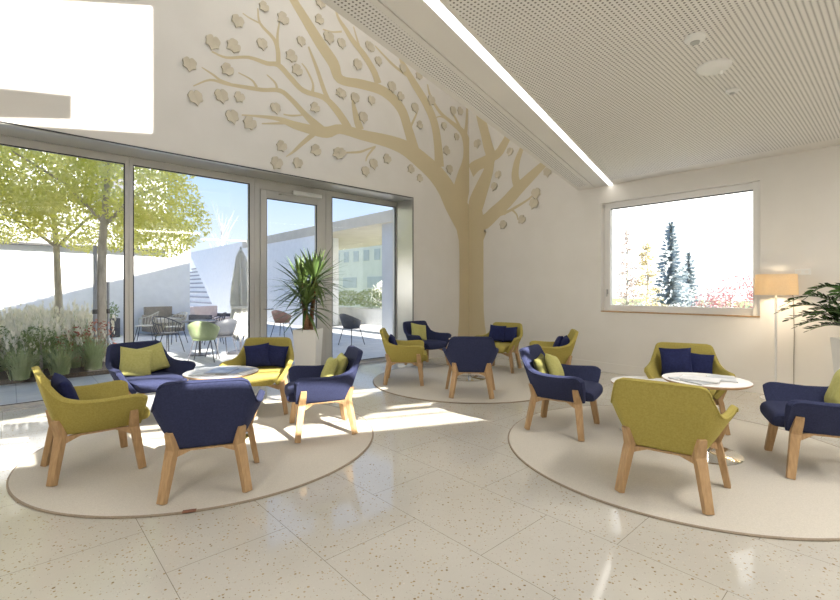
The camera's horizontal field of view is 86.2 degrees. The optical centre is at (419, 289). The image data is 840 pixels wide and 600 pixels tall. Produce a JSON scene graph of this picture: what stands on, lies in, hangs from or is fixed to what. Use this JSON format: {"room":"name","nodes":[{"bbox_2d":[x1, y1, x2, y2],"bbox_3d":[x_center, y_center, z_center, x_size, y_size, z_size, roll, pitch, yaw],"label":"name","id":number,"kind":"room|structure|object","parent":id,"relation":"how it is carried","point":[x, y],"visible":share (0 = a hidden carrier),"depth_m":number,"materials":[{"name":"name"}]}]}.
{"room":"lounge","nodes":[
{"label":"lounge","id":0,"kind":"room"},
{"bbox_2d":[0,0,468,350],"bbox_3d":[-3.066,-3.111,6.265,10.600,8.923,0.600,0,0,-42],"label":"wall","id":1,"kind":"structure","parent":0,"point":[108,70],"depth_m":6.16,"materials":[{"name":"paint"}]},
{"bbox_2d":[0,135,128,409],"bbox_3d":[-5.401,-0.191,4.433,4.282,3.081,0.100,0,0,-42],"label":"window","id":2,"kind":"structure","parent":1,"relation":"in","point":[4,140],"depth_m":5.62,"materials":[{"name":"metal"}]},
{"bbox_2d":[129,157,254,341],"bbox_3d":[-3.207,-0.191,6.435,1.654,3.081,0.100,0,0,-42],"label":"window","id":3,"kind":"structure","parent":1,"relation":"in","point":[133,162],"depth_m":6.53,"materials":[{"name":"metal"}]},
{"bbox_2d":[0,121,413,340],"bbox_3d":[-3.616,-0.197,5.673,8.990,3.093,0.474,0,0,-42],"label":"trim","id":4,"kind":"structure","parent":1,"relation":"attached to","point":[404,204],"depth_m":6.97,"materials":[{"name":"metal"}]},
{"bbox_2d":[255,178,325,366],"bbox_3d":[-2.104,-0.191,7.384,1.250,3.081,0.185,0,0,-42],"label":"door","id":5,"kind":"structure","parent":1,"relation":"in","point":[264,189],"depth_m":7.15,"materials":[{"name":"metal"}]},
{"bbox_2d":[326,191,395,361],"bbox_3d":[-1.082,-0.191,8.373,1.583,3.081,0.100,0,0,-42],"label":"window","id":6,"kind":"structure","parent":1,"relation":"in","point":[329,194],"depth_m":7.88,"materials":[{"name":"metal"}]},
{"bbox_2d":[182,0,550,335],"bbox_3d":[-0.354,-1.772,6.991,5.613,6.201,2.006,0,0,-42],"label":"mural","id":7,"kind":"object","parent":1,"relation":"attached to","point":[469,221],"visible":1,"depth_m":8.39,"materials":[{"name":"paint"}]},
{"bbox_2d":[0,357,839,599],"bbox_3d":[0.702,1.475,2.136,11.400,0.250,11.820,0,0,-42],"label":"floor","id":8,"kind":"structure","parent":0,"point":[439,505],"depth_m":2.40,"materials":[{"name":"stone"}]},
{"bbox_2d":[6,400,373,518],"bbox_3d":[-1.825,1.342,4.045,2.800,0.016,2.800,0,0,-42],"label":"round rug","id":9,"kind":"object","parent":8,"relation":"on","point":[99,478],"visible":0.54,"depth_m":3.35,"materials":[{"name":"carpet"}]},
{"bbox_2d":[32,366,149,486],"bbox_3d":[-2.497,0.954,3.421,0.686,0.776,0.753,0,0,-44],"label":"armchair","id":10,"kind":"object","parent":9,"relation":"on","point":[105,406],"visible":0.98,"depth_m":3.23,"materials":[{"name":"yellow fabric"}]},
{"bbox_2d":[51,373,78,399],"bbox_3d":[-2.600,0.761,3.294,0.312,0.297,0.155,0,0,44],"label":"cushion","id":11,"kind":"object","parent":10,"relation":"on","point":[60,383],"visible":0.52,"depth_m":3.21,"materials":[{"name":"blue fabric"}]},
{"bbox_2d":[105,340,195,394],"bbox_3d":[-2.863,0.954,4.722,0.686,0.776,0.753,0,0,38],"label":"armchair","id":12,"kind":"object","parent":9,"relation":"on","point":[144,384],"visible":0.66,"depth_m":4.68,"materials":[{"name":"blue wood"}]},
{"bbox_2d":[119,346,152,375],"bbox_3d":[-2.981,0.761,4.712,0.189,0.353,0.374,0,0,40],"label":"cushion","id":13,"kind":"object","parent":12,"relation":"on","point":[133,362],"visible":0.84,"depth_m":4.66,"materials":[{"name":"fabric"}]},
{"bbox_2d":[125,372,182,392],"bbox_3d":[-2.808,0.957,4.679,0.545,0.131,0.469,0,0,38],"label":"seat cushion","id":14,"kind":"object","parent":12,"relation":"on","point":[146,383],"depth_m":4.50,"materials":[{"name":"blue fabric"}]},
{"bbox_2d":[140,342,169,371],"bbox_3d":[-2.931,0.751,4.900,0.172,0.345,0.361,0,0,40],"label":"cushion","id":15,"kind":"object","parent":12,"relation":"on","point":[159,361],"visible":0.53,"depth_m":4.90,"materials":[{"name":"fabric"}]},
{"bbox_2d":[150,377,264,504],"bbox_3d":[-1.471,0.954,3.134,0.753,0.776,0.686,0,0,-21],"label":"armchair","id":16,"kind":"object","parent":9,"relation":"on","point":[204,413],"visible":1,"depth_m":2.87,"materials":[{"name":"blue fabric"}]},
{"bbox_2d":[182,366,258,439],"bbox_3d":[-1.794,1.037,4.062,0.630,0.600,0.630,0,0,-42],"label":"side table","id":17,"kind":"object","parent":9,"relation":"on","point":[250,372],"visible":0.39,"depth_m":3.92,"materials":[{"name":"white laminate"}]},
{"bbox_2d":[227,367,254,373],"bbox_3d":[-1.680,0.733,4.085,0.210,0.006,0.290,0,0,18],"label":"magazine","id":18,"kind":"object","parent":17,"relation":"on","point":[240,369],"visible":0.57,"depth_m":4.07,"materials":[{"name":"white paper"}]},
{"bbox_2d":[204,367,238,373],"bbox_3d":[-1.787,0.725,4.055,0.200,0.006,0.280,0,0,0],"label":"magazine","id":19,"kind":"object","parent":18,"relation":"on","point":[219,370],"visible":1,"depth_m":4.03,"materials":[{"name":"white paper"}]},
{"bbox_2d":[219,337,293,414],"bbox_3d":[-1.785,0.954,5.069,0.753,0.776,0.686,0,0,-6],"label":"armchair","id":20,"kind":"object","parent":9,"relation":"on","point":[266,375],"visible":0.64,"depth_m":4.97,"materials":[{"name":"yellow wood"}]},
{"bbox_2d":[244,343,270,366],"bbox_3d":[-1.878,0.761,5.186,0.309,0.294,0.155,0,0,-14],"label":"cushion","id":21,"kind":"object","parent":20,"relation":"on","point":[256,355],"visible":0.88,"depth_m":5.14,"materials":[{"name":"blue fabric"}]},
{"bbox_2d":[243,368,283,385],"bbox_3d":[-1.778,0.957,4.998,0.469,0.131,0.545,0,0,-6],"label":"seat cushion","id":22,"kind":"object","parent":20,"relation":"on","point":[265,376],"depth_m":4.77,"materials":[{"name":"yellow fabric"}]},
{"bbox_2d":[269,345,288,367],"bbox_3d":[-1.683,0.771,5.247,0.282,0.268,0.144,0,0,0],"label":"cushion","id":23,"kind":"object","parent":20,"relation":"on","point":[277,354],"visible":0.84,"depth_m":5.21,"materials":[{"name":"blue fabric"}]},
{"bbox_2d":[284,345,362,442],"bbox_3d":[-0.933,0.954,4.316,0.686,0.776,0.753,0,0,-20],"label":"armchair","id":24,"kind":"object","parent":9,"relation":"on","point":[306,388],"visible":0.96,"depth_m":4.11,"materials":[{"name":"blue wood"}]},
{"bbox_2d":[284,381,294,401],"bbox_3d":[-0.999,0.957,4.291,0.545,0.131,0.469,0,0,-20],"label":"seat cushion","id":25,"kind":"object","parent":24,"relation":"on","point":[289,387],"depth_m":4.07,"materials":[{"name":"blue fabric"}]},
{"bbox_2d":[320,357,337,376],"bbox_3d":[-0.873,0.771,4.317,0.148,0.261,0.278,0,0,-22],"label":"cushion","id":26,"kind":"object","parent":24,"relation":"on","point":[330,367],"visible":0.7,"depth_m":4.22,"materials":[{"name":"fabric"}]},
{"bbox_2d":[334,353,347,375],"bbox_3d":[-0.790,0.761,4.411,0.147,0.262,0.277,0,0,-19],"label":"cushion","id":27,"kind":"object","parent":24,"relation":"on","point":[342,360],"visible":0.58,"depth_m":4.30,"materials":[{"name":"fabric"}]},
{"bbox_2d":[293,328,322,365],"bbox_3d":[-1.625,0.958,6.525,0.345,0.785,0.345,0,0,4],"label":"planter","id":28,"kind":"object","parent":8,"relation":"on","point":[307,345],"depth_m":6.37,"materials":[{"name":"ceramic"}]},
{"bbox_2d":[271,246,346,365],"bbox_3d":[-1.637,0.349,6.528,1.336,2.002,1.317,0,0,40],"label":"yucca","id":29,"kind":"object","parent":8,"relation":"on","point":[307,340],"visible":1,"depth_m":6.37,"materials":[{"name":"plant"}]},
{"bbox_2d":[373,364,530,403],"bbox_3d":[0.720,1.343,6.734,2.840,0.012,2.840,0,0,-42],"label":"round rug","id":30,"kind":"object","parent":8,"relation":"on","point":[403,382],"visible":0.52,"depth_m":6.22,"materials":[{"name":"carpet"}]},
{"bbox_2d":[379,328,427,385],"bbox_3d":[-0.235,0.954,6.571,0.686,0.776,0.753,0,0,0],"label":"armchair","id":31,"kind":"object","parent":30,"relation":"on","point":[409,351],"visible":0.98,"depth_m":6.30,"materials":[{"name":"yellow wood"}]},
{"bbox_2d":[403,320,450,366],"bbox_3d":[0.100,0.954,7.988,0.753,0.776,0.686,0,0,-38],"label":"armchair","id":32,"kind":"object","parent":30,"relation":"on","point":[435,340],"visible":0.66,"depth_m":8.00,"materials":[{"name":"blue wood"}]},
{"bbox_2d":[411,323,426,339],"bbox_3d":[-0.019,0.761,8.042,0.376,0.357,0.186,0,0,-34],"label":"cushion","id":33,"kind":"object","parent":32,"relation":"on","point":[416,329],"visible":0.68,"depth_m":7.99,"materials":[{"name":"fabric"}]},
{"bbox_2d":[422,339,446,349],"bbox_3d":[0.144,0.957,7.933,0.469,0.131,0.545,0,0,-38],"label":"seat cushion","id":34,"kind":"object","parent":32,"relation":"on","point":[429,344],"depth_m":7.75,"materials":[{"name":"blue fabric"}]},
{"bbox_2d":[449,338,484,380],"bbox_3d":[0.750,1.037,6.801,0.630,0.600,0.630,0,0,-42],"label":"side table","id":35,"kind":"object","parent":30,"relation":"on","point":[469,377],"visible":0.41,"depth_m":6.75,"materials":[{"name":"white laminate"}]},
{"bbox_2d":[442,336,498,398],"bbox_3d":[0.655,0.954,5.790,0.753,0.776,0.686,0,0,5],"label":"armchair","id":36,"kind":"object","parent":30,"relation":"on","point":[464,354],"visible":1,"depth_m":5.53,"materials":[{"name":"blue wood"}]},
{"bbox_2d":[476,322,522,373],"bbox_3d":[1.359,0.954,7.583,0.753,0.776,0.686,0,0,32],"label":"armchair","id":37,"kind":"object","parent":30,"relation":"on","point":[509,348],"visible":0.58,"depth_m":7.50,"materials":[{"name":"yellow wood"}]},
{"bbox_2d":[489,324,505,341],"bbox_3d":[1.328,0.747,7.741,0.308,0.291,0.163,0,0,29],"label":"cushion","id":38,"kind":"object","parent":37,"relation":"on","point":[497,333],"visible":0.88,"depth_m":7.69,"materials":[{"name":"blue fabric"}]},
{"bbox_2d":[495,342,510,352],"bbox_3d":[1.321,0.957,7.524,0.469,0.131,0.545,0,0,32],"label":"seat cushion","id":39,"kind":"object","parent":37,"relation":"on","point":[503,347],"depth_m":7.24,"materials":[{"name":"yellow fabric"}]},
{"bbox_2d":[504,327,517,341],"bbox_3d":[1.532,0.761,7.671,0.292,0.276,0.150,0,0,35],"label":"cushion","id":40,"kind":"object","parent":37,"relation":"on","point":[510,334],"visible":0.74,"depth_m":7.62,"materials":[{"name":"blue fabric"}]},
{"bbox_2d":[529,329,578,364],"bbox_3d":[1.885,0.954,6.435,0.686,0.776,0.753,0,0,12],"label":"armchair","id":41,"kind":"object","parent":30,"relation":"on","point":[563,353],"visible":0.52,"depth_m":6.14,"materials":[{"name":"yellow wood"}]},
{"bbox_2d":[508,405,839,540],"bbox_3d":[2.170,1.343,3.807,2.800,0.012,2.800,0,0,-42],"label":"round rug","id":42,"kind":"object","parent":8,"relation":"on","point":[761,502],"visible":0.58,"depth_m":3.20,"materials":[{"name":"carpet"}]},
{"bbox_2d":[519,344,602,440],"bbox_3d":[1.380,0.954,4.379,0.686,0.776,0.753,0,0,33],"label":"armchair","id":43,"kind":"object","parent":42,"relation":"on","point":[579,384],"visible":0.93,"depth_m":4.23,"materials":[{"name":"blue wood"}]},
{"bbox_2d":[533,353,548,373],"bbox_3d":[1.209,0.771,4.432,0.139,0.266,0.280,0,0,31],"label":"cushion","id":44,"kind":"object","parent":43,"relation":"on","point":[539,363],"visible":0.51,"depth_m":4.35,"materials":[{"name":"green fabric"}]},
{"bbox_2d":[545,353,563,375],"bbox_3d":[1.331,0.766,4.436,0.161,0.301,0.319,0,0,34],"label":"cushion","id":45,"kind":"object","parent":43,"relation":"on","point":[554,367],"visible":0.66,"depth_m":4.36,"materials":[{"name":"fabric"}]},
{"bbox_2d":[583,380,602,401],"bbox_3d":[1.439,0.957,4.341,0.545,0.131,0.469,0,0,33],"label":"seat cushion","id":46,"kind":"object","parent":43,"relation":"on","point":[593,389],"depth_m":4.14,"materials":[{"name":"blue fabric"}]},
{"bbox_2d":[611,377,738,514],"bbox_3d":[1.678,0.954,3.032,0.753,0.776,0.686,0,0,38],"label":"armchair","id":47,"kind":"object","parent":42,"relation":"on","point":[684,421],"visible":1,"depth_m":2.80,"materials":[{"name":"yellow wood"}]},
{"bbox_2d":[644,342,735,434],"bbox_3d":[2.681,0.954,4.526,0.753,0.776,0.686,0,0,27],"label":"armchair","id":48,"kind":"object","parent":42,"relation":"on","point":[653,370],"visible":0.42,"depth_m":4.67,"materials":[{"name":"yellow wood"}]},
{"bbox_2d":[659,348,692,375],"bbox_3d":[2.667,0.747,4.675,0.315,0.297,0.166,0,0,23],"label":"cushion","id":49,"kind":"object","parent":48,"relation":"on","point":[672,360],"visible":0.81,"depth_m":4.63,"materials":[{"name":"blue fabric"}]},
{"bbox_2d":[660,376,716,396],"bbox_3d":[2.649,0.957,4.463,0.469,0.131,0.545,0,0,27],"label":"seat cushion","id":50,"kind":"object","parent":48,"relation":"on","point":[713,392],"depth_m":4.15,"materials":[{"name":"yellow fabric"}]},
{"bbox_2d":[691,353,713,373],"bbox_3d":[2.872,0.771,4.616,0.266,0.252,0.139,0,0,31],"label":"cushion","id":51,"kind":"object","parent":48,"relation":"on","point":[701,363],"visible":0.66,"depth_m":4.57,"materials":[{"name":"blue fabric"}]},
{"bbox_2d":[662,372,752,465],"bbox_3d":[2.340,1.034,3.680,0.630,0.605,0.630,0,0,-42],"label":"side table","id":52,"kind":"object","parent":42,"relation":"on","point":[732,457],"visible":0.49,"depth_m":3.53,"materials":[{"name":"white laminate"}]},
{"bbox_2d":[668,376,719,384],"bbox_3d":[2.210,0.728,3.629,0.210,0.006,0.290,0,0,-22],"label":"magazine","id":53,"kind":"object","parent":52,"relation":"on","point":[677,377],"visible":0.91,"depth_m":3.56,"materials":[{"name":"white paper"}]},
{"bbox_2d":[679,375,720,382],"bbox_3d":[2.275,0.720,3.647,0.270,0.006,0.200,0,0,40],"label":"magazine","id":54,"kind":"object","parent":53,"relation":"on","point":[686,377],"visible":1,"depth_m":3.64,"materials":[{"name":"white paper"}]},
{"bbox_2d":[760,382,839,479],"bbox_3d":[3.003,0.954,3.348,0.686,0.776,0.753,0,0,26],"label":"armchair","id":55,"kind":"object","parent":42,"relation":"on","point":[802,410],"visible":0.99,"depth_m":3.20,"materials":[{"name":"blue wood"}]},
{"bbox_2d":[760,401,786,426],"bbox_3d":[2.940,0.957,3.380,0.545,0.131,0.469,0,0,26],"label":"seat cushion","id":56,"kind":"object","parent":55,"relation":"on","point":[773,411],"depth_m":3.41,"materials":[{"name":"blue fabric"}]},
{"bbox_2d":[824,369,839,403],"bbox_3d":[3.126,0.737,3.310,0.180,0.320,0.339,0,0,25],"label":"cushion","id":57,"kind":"object","parent":55,"relation":"on","point":[832,395],"visible":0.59,"depth_m":3.33,"materials":[{"name":"fabric"}]},
{"bbox_2d":[754,274,798,399],"bbox_3d":[4.385,0.579,5.535,0.436,1.542,0.461,0,0,32],"label":"floor lamp","id":58,"kind":"object","parent":8,"relation":"on","point":[764,284],"visible":0.68,"depth_m":5.40,"materials":[{"name":"beige fabric"}]},
{"bbox_2d":[774,283,839,373],"bbox_3d":[4.352,0.580,4.560,1.237,1.539,1.092,0,0,43],"label":"plant","id":59,"kind":"object","parent":8,"relation":"on","point":[834,312],"visible":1,"depth_m":4.67,"materials":[{"name":"green plant"}]},
{"bbox_2d":[321,0,839,190],"bbox_3d":[1.627,-1.731,1.166,11.260,0.022,8.436,0,0,-42],"label":"ceiling","id":60,"kind":"structure","parent":0,"point":[620,79],"depth_m":3.52,"materials":[{"name":"paint"}]},
{"bbox_2d":[423,0,612,184],"bbox_3d":[0.606,-1.726,3.494,0.084,0.011,9.203,0,0,33],"label":"recessed light","id":61,"kind":"object","parent":60,"relation":"in","point":[437,6],"visible":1,"depth_m":3.57,"materials":[{"name":"white plastic"}]},
{"bbox_2d":[684,32,705,45],"bbox_3d":[1.869,-1.698,3.052,0.124,0.043,0.124,0,0,-42],"label":"smoke detector","id":62,"kind":"object","parent":60,"relation":"attached to","point":[695,38],"visible":1,"depth_m":3.02,"materials":[{"name":"white plastic"}]},
{"bbox_2d":[697,58,731,75],"bbox_3d":[2.258,-1.683,3.448,0.230,0.075,0.230,0,0,-42],"label":"ceiling speaker","id":63,"kind":"object","parent":60,"relation":"attached to","point":[713,67],"visible":1,"depth_m":3.40,"materials":[{"name":"white plastic"}]},
{"bbox_2d":[469,110,839,386],"bbox_3d":[4.756,-3.386,5.822,0.360,9.473,11.800,0,0,-42],"label":"wall","id":64,"kind":"structure","parent":0,"point":[544,273],"depth_m":6.94,"materials":[{"name":"paint"}]},
{"bbox_2d":[496,352,766,393],"bbox_3d":[4.518,1.275,5.808,0.012,0.150,10.300,0,0,-42],"label":"baseboard","id":65,"kind":"structure","parent":64,"relation":"attached to","point":[757,387],"depth_m":7.23,"materials":[{"name":"paint"}]},
{"bbox_2d":[601,181,759,317],"bbox_3d":[3.795,-0.539,6.733,0.192,1.801,2.143,0,0,-42],"label":"window","id":66,"kind":"structure","parent":64,"relation":"in","point":[755,186],"depth_m":6.62,"materials":[{"name":"white paint"}]},
{"label":"outside","id":67,"kind":"structure","parent":0,"visible":0},
{"bbox_2d":[0,322,385,404],"bbox_3d":[-21.503,1.460,16.530,36.000,0.180,39.380,0,0,-42],"label":"terrace","id":68,"kind":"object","parent":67,"point":[373,347],"depth_m":10.51,"materials":[{"name":"grey concrete"}]},
{"bbox_2d":[0,356,109,384],"bbox_3d":[-9.386,1.335,6.218,8.000,0.070,4.150,0,0,-42],"label":"soil","id":69,"kind":"object","parent":68,"relation":"on","point":[74,372],"depth_m":7.08,"materials":[{"name":"brown soil"}]},
{"bbox_2d":[0,343,51,380],"bbox_3d":[-5.783,1.033,6.533,0.757,0.534,0.764,0,0,-2],"label":"ornamental grass","id":70,"kind":"object","parent":69,"relation":"on","point":[19,368],"depth_m":6.47,"materials":[{"name":"green plant"}]},
{"bbox_2d":[0,319,52,371],"bbox_3d":[-6.805,0.875,7.268,1.055,0.851,1.131,0,0,8],"label":"ornamental grass","id":71,"kind":"object","parent":69,"relation":"on","point":[9,327],"depth_m":7.20,"materials":[{"name":"green plant"}]},
{"bbox_2d":[0,325,68,371],"bbox_3d":[-6.226,0.911,6.899,1.386,0.821,0.622,0,0,-34],"label":"shrub","id":72,"kind":"object","parent":69,"relation":"on","point":[40,363],"visible":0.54,"depth_m":6.99,"materials":[{"name":"green plant"}]},
{"bbox_2d":[1,316,84,371],"bbox_3d":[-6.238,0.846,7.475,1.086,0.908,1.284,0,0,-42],"label":"ornamental grass","id":73,"kind":"object","parent":69,"relation":"on","point":[58,326],"depth_m":7.40,"materials":[{"name":"green plant"}]},
{"bbox_2d":[0,300,90,346],"bbox_3d":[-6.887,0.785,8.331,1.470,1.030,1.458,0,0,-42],"label":"ornamental grass","id":74,"kind":"object","parent":69,"relation":"on","point":[37,310],"depth_m":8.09,"materials":[{"name":"beige plant"}]},
{"bbox_2d":[38,345,80,374],"bbox_3d":[-5.576,1.048,6.888,0.786,0.504,0.818,0,0,-42],"label":"ornamental grass","id":75,"kind":"object","parent":69,"relation":"on","point":[60,364],"depth_m":6.86,"materials":[{"name":"green plant"}]},
{"bbox_2d":[34,322,105,367],"bbox_3d":[-5.845,0.911,7.524,0.921,0.778,1.054,0,0,5],"label":"ornamental grass","id":76,"kind":"object","parent":69,"relation":"on","point":[77,363],"depth_m":7.47,"materials":[{"name":"green plant"}]},
{"bbox_2d":[34,299,115,357],"bbox_3d":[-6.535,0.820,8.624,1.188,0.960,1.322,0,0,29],"label":"ornamental grass","id":77,"kind":"object","parent":69,"relation":"on","point":[78,313],"depth_m":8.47,"materials":[{"name":"beige plant"}]},
{"bbox_2d":[56,319,114,359],"bbox_3d":[-5.632,0.903,7.609,0.594,0.829,0.888,0,0,26],"label":"shrub","id":78,"kind":"object","parent":69,"relation":"on","point":[100,323],"visible":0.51,"depth_m":7.66,"materials":[{"name":"green plant"}]},
{"bbox_2d":[67,332,121,369],"bbox_3d":[-5.332,0.975,7.371,0.976,0.650,0.941,0,0,-42],"label":"ornamental grass","id":79,"kind":"object","parent":69,"relation":"on","point":[94,360],"depth_m":7.28,"materials":[{"name":"green plant"}]},
{"bbox_2d":[92,245,97,352],"bbox_3d":[-5.850,0.275,8.084,0.080,2.150,0.076,0,0,-42],"label":"stake","id":80,"kind":"object","parent":69,"relation":"on","point":[94,310],"visible":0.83,"depth_m":8.06,"materials":[{"name":"grey metal"}]},
{"bbox_2d":[0,146,198,350],"bbox_3d":[-7.132,-0.617,8.397,2.536,3.938,5.585,0,0,35],"label":"tree","id":81,"kind":"object","parent":69,"relation":"on","point":[36,218],"visible":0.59,"depth_m":8.47,"materials":[{"name":"green plant"}]},
{"bbox_2d":[0,145,213,361],"bbox_3d":[-6.327,-1.008,7.885,2.733,4.721,5.387,0,0,43],"label":"tree","id":82,"kind":"object","parent":69,"relation":"on","point":[91,168],"visible":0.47,"depth_m":8.12,"materials":[{"name":"green plant"}]},
{"bbox_2d":[0,148,189,334],"bbox_3d":[-18.925,-1.730,10.152,23.210,6.200,8.280,0,0,-42],"label":"exterior wall","id":83,"kind":"structure","parent":68,"relation":"on","point":[26,268],"depth_m":13.16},
{"bbox_2d":[107,282,109,343],"bbox_3d":[-5.722,0.600,8.241,0.052,1.500,0.050,0,0,-42],"label":"stake","id":84,"kind":"object","parent":68,"relation":"on","point":[108,283],"visible":0.78,"depth_m":8.23,"materials":[{"name":"grey metal"}]},
{"bbox_2d":[106,302,119,337],"bbox_3d":[-9.116,0.833,13.059,0.660,1.075,0.694,0,0,-42],"label":"potted plant","id":85,"kind":"object","parent":68,"relation":"on","point":[117,322],"visible":0.27,"depth_m":12.98,"materials":[{"name":"green plant"}]},
{"bbox_2d":[142,306,184,332],"bbox_3d":[-7.944,0.895,13.903,0.860,0.750,0.920,0,0,38],"label":"sofa","id":86,"kind":"object","parent":68,"relation":"on","point":[165,311],"visible":0.7,"depth_m":13.81,"materials":[{"name":"grey fabric"}]},
{"bbox_2d":[151,316,184,351],"bbox_3d":[-5.546,0.971,9.809,0.560,0.803,0.589,0,0,18],"label":"chair","id":87,"kind":"object","parent":68,"relation":"on","point":[167,334],"visible":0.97,"depth_m":9.83,"materials":[{"name":"grey metal"}]},
{"bbox_2d":[160,312,187,344],"bbox_3d":[-6.308,0.971,11.587,0.589,0.803,0.560,0,0,28],"label":"chair","id":88,"kind":"object","parent":68,"relation":"on","point":[167,326],"visible":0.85,"depth_m":11.61,"materials":[{"name":"grey metal"}]},
{"bbox_2d":[181,319,217,355],"bbox_3d":[-4.653,1.008,9.488,0.700,0.725,0.700,0,0,-42],"label":"table","id":89,"kind":"object","parent":68,"relation":"on","point":[206,320],"visible":0.7,"depth_m":9.46,"materials":[{"name":"grey metal"}]},
{"bbox_2d":[190,268,212,306],"bbox_3d":[-14.451,-0.550,31.345,3.890,3.840,17.000,0,0,-42],"label":"steps","id":90,"kind":"structure","parent":68,"relation":"on","point":[199,296],"depth_m":31.02,"materials":[{"name":"white concrete"}]},
{"bbox_2d":[187,321,219,362],"bbox_3d":[-4.152,0.975,8.612,0.567,0.796,0.550,0,0,-12],"label":"chair","id":91,"kind":"object","parent":68,"relation":"on","point":[198,330],"visible":0.98,"depth_m":8.44,"materials":[{"name":"green plastic"}]},
{"bbox_2d":[189,306,230,323],"bbox_3d":[-6.647,0.945,14.399,0.850,0.850,1.120,0,0,18],"label":"sofa","id":92,"kind":"object","parent":68,"relation":"on","point":[196,312],"visible":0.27,"depth_m":14.20,"materials":[{"name":"grey fabric"}]},
{"bbox_2d":[205,319,237,358],"bbox_3d":[-4.032,0.975,9.189,0.550,0.796,0.567,0,0,38],"label":"chair","id":93,"kind":"object","parent":68,"relation":"on","point":[227,326],"visible":0.77,"depth_m":9.04,"materials":[{"name":"white plastic"}]},
{"bbox_2d":[227,246,246,354],"bbox_3d":[-3.863,0.211,9.688,0.610,2.318,0.570,0,0,-21],"label":"closed parasol","id":94,"kind":"object","parent":68,"relation":"on","point":[238,295],"visible":0.8,"depth_m":9.60,"materials":[{"name":"fabric"}]},
{"bbox_2d":[191,235,313,325],"bbox_3d":[-8.802,-0.480,22.083,0.250,3.700,15.700,0,0,-42],"label":"wall","id":95,"kind":"structure","parent":68,"relation":"on","point":[214,266],"depth_m":19.51,"materials":[{"name":"white paint"}]},
{"bbox_2d":[270,310,292,336],"bbox_3d":[-4.070,0.975,13.174,0.567,0.796,0.550,0,0,18],"label":"chair","id":96,"kind":"object","parent":68,"relation":"on","point":[279,315],"visible":0.84,"depth_m":13.00,"materials":[{"name":"plastic"}]},
{"bbox_2d":[242,209,392,335],"bbox_3d":[-2.841,-0.490,18.317,4.020,3.720,12.500,0,0,-42],"label":"neighbour wing","id":97,"kind":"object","parent":68,"relation":"on","point":[375,229],"visible":0.33,"depth_m":15.12},
{"bbox_2d":[338,314,364,344],"bbox_3d":[-1.738,0.975,11.204,0.567,0.796,0.550,0,0,38],"label":"chair","id":98,"kind":"object","parent":68,"relation":"on","point":[348,322],"visible":0.96,"depth_m":11.02,"materials":[{"name":"grey plastic"}]},
{"bbox_2d":[339,306,381,325],"bbox_3d":[-1.679,1.060,18.023,0.900,0.620,7.500,0,0,-42],"label":"wall","id":99,"kind":"structure","parent":68,"relation":"on","point":[369,316],"depth_m":17.95,"materials":[{"name":"white paint"}]},
{"bbox_2d":[339,289,381,308],"bbox_3d":[-1.607,0.353,17.874,0.925,0.852,6.822,0,0,-42],"label":"hedge","id":100,"kind":"object","parent":99,"relation":"on","point":[373,292],"visible":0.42,"depth_m":18.59,"materials":[{"name":"green plant"}]},
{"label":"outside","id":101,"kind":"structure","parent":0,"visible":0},
{"bbox_2d":[612,298,645,300],"bbox_3d":[-30.712,2.550,88.933,180.000,0.400,80.000,0,0,-42],"label":"ground","id":102,"kind":"structure","parent":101,"point":[613,299],"depth_m":111.07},
{"bbox_2d":[208,203,237,246],"bbox_3d":[-20.680,-3.710,46.752,3.223,11.120,3.370,0,0,-42],"label":"bare tree","id":103,"kind":"object","parent":102,"relation":"on","point":[222,243],"visible":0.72,"depth_m":46.70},
{"bbox_2d":[339,245,381,307],"bbox_3d":[-4.706,-2.150,55.129,9.150,9.000,25.400,0,0,-42],"label":"building","id":104,"kind":"structure","parent":102,"relation":"on","point":[363,269],"depth_m":50.78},
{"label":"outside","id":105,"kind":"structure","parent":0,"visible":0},
{"bbox_2d":[612,300,752,307],"bbox_3d":[37.478,2.650,63.161,114.000,0.200,150.000,0,0,-42],"label":"ground","id":106,"kind":"structure","parent":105,"point":[638,301],"depth_m":84.81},
{"bbox_2d":[615,227,642,304],"bbox_3d":[11.090,-0.349,23.874,2.090,6.001,1.757,0,0,-42],"label":"larch","id":107,"kind":"object","parent":106,"relation":"on","point":[627,285],"visible":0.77,"depth_m":23.83,"materials":[{"name":"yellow plant"}]},
{"bbox_2d":[630,242,668,305],"bbox_3d":[11.935,0.051,23.591,2.403,5.202,2.196,0,0,13],"label":"larch","id":108,"kind":"object","parent":106,"relation":"on","point":[648,249],"visible":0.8,"depth_m":23.56,"materials":[{"name":"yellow plant"}]},
{"bbox_2d":[649,219,693,306],"bbox_3d":[15.073,-0.753,26.891,3.226,7.194,3.167,0,0,-40],"label":"spruce","id":109,"kind":"object","parent":106,"relation":"on","point":[672,296],"visible":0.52,"depth_m":26.67,"materials":[{"name":"green plant"}]},
{"bbox_2d":[680,252,699,306],"bbox_3d":[16.206,0.094,26.987,1.767,5.288,1.752,0,0,-42],"label":"spruce","id":110,"kind":"object","parent":106,"relation":"on","point":[688,257],"visible":0.23,"depth_m":26.86,"materials":[{"name":"green plant"}]},
{"bbox_2d":[683,286,735,307],"bbox_3d":[14.673,1.208,22.866,1.272,2.909,2.358,0,0,-42],"label":"shrub","id":111,"kind":"object","parent":106,"relation":"on","point":[690,293],"visible":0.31,"depth_m":23.09,"materials":[{"name":"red plant"}]},
{"bbox_2d":[691,274,752,307],"bbox_3d":[11.018,0.952,15.049,3.435,3.418,1.511,0,0,38],"label":"shrub","id":112,"kind":"object","parent":106,"relation":"on","point":[725,300],"visible":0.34,"depth_m":15.36,"materials":[{"name":"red plant"}]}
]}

